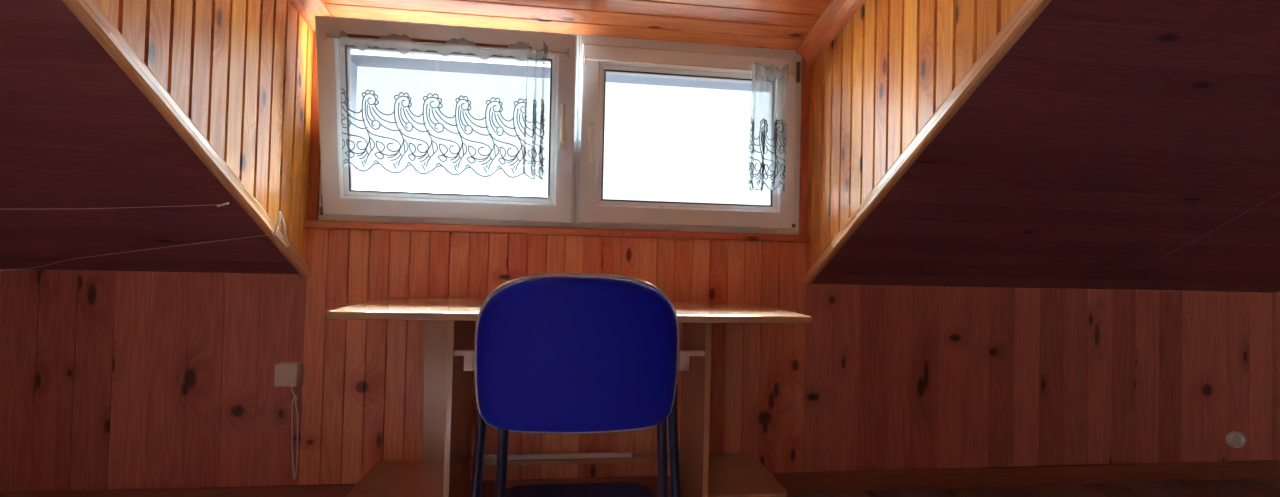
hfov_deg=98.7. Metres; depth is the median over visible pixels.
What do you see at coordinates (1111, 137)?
ceiling
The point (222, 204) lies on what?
thread
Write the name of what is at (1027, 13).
trim
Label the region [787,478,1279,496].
floor
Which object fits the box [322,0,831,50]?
ceiling
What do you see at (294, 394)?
cord
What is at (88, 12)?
trim
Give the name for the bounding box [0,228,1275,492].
wall
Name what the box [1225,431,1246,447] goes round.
socket
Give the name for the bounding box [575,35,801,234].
window
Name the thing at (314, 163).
trim
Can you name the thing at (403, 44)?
lace curtain
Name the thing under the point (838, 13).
trim
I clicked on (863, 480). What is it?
baseboard
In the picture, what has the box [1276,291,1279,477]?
wall
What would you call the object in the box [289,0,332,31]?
trim
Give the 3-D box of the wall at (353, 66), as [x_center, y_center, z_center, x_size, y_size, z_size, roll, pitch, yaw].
[-1.316,-0.288,2.096,0.374,1.012,0.138,1,-1,-7]
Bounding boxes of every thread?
[0,235,264,270]
[74,204,227,208]
[1167,195,1275,254]
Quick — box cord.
[291,387,298,479]
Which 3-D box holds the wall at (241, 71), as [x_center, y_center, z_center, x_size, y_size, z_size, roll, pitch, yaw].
[-1.030,-0.630,0.755,0.011,1.406,2.482,1,-1,-7]
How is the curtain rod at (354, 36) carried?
attached to the window at (339, 200)
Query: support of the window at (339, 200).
in the wall at (896, 377)
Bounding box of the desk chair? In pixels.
[470,273,680,496]
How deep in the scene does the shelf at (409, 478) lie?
1.81 m
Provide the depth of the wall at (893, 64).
1.72 m
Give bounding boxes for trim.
[62,0,310,276]
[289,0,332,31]
[304,220,809,241]
[307,32,319,219]
[351,49,550,66]
[796,0,865,66]
[799,57,809,234]
[802,0,1051,285]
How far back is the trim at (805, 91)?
2.21 m
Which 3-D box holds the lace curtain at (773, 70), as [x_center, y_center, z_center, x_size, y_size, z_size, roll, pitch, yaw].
[0.496,-0.467,2.131,0.163,0.494,0.043,1,-1,-7]
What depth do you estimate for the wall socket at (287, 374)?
1.92 m
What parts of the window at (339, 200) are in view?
handle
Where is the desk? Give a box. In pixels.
[325,297,811,496]
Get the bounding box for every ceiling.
[0,0,299,273]
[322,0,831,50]
[811,0,1279,292]
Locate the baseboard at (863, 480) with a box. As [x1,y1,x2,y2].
[0,460,1278,496]
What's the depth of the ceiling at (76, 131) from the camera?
1.46 m
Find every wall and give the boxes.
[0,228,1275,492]
[94,0,313,260]
[351,61,356,151]
[806,0,1024,271]
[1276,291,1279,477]
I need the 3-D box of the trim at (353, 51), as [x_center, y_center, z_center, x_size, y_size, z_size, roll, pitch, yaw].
[-0.251,-0.765,2.155,1.836,0.114,0.023,1,-1,-7]
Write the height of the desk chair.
0.877 m
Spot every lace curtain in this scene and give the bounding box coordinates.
[340,31,547,179]
[748,62,787,191]
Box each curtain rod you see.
[324,31,569,56]
[582,55,795,79]
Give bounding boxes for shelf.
[345,460,443,496]
[708,453,786,496]
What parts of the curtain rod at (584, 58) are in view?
rod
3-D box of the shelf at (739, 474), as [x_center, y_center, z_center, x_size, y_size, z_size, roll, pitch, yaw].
[0.329,0.803,1.949,0.272,0.020,0.372,1,-1,-7]
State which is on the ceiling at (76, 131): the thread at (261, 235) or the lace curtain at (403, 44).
the thread at (261, 235)
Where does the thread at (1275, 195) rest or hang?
attached to the ceiling at (1111, 137)
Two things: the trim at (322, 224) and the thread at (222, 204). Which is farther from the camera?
the trim at (322, 224)
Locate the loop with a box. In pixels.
[273,211,289,247]
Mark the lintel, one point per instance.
(357, 59)
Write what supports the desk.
on the floor
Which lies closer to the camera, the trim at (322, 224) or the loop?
the loop
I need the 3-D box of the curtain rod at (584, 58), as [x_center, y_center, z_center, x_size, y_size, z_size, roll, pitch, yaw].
[0.198,-0.699,2.113,0.834,0.037,0.049,1,-1,-7]
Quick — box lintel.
[351,54,769,92]
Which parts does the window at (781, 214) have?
handle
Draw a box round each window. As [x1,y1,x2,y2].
[315,15,579,227]
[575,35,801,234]
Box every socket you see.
[274,362,302,386]
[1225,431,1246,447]

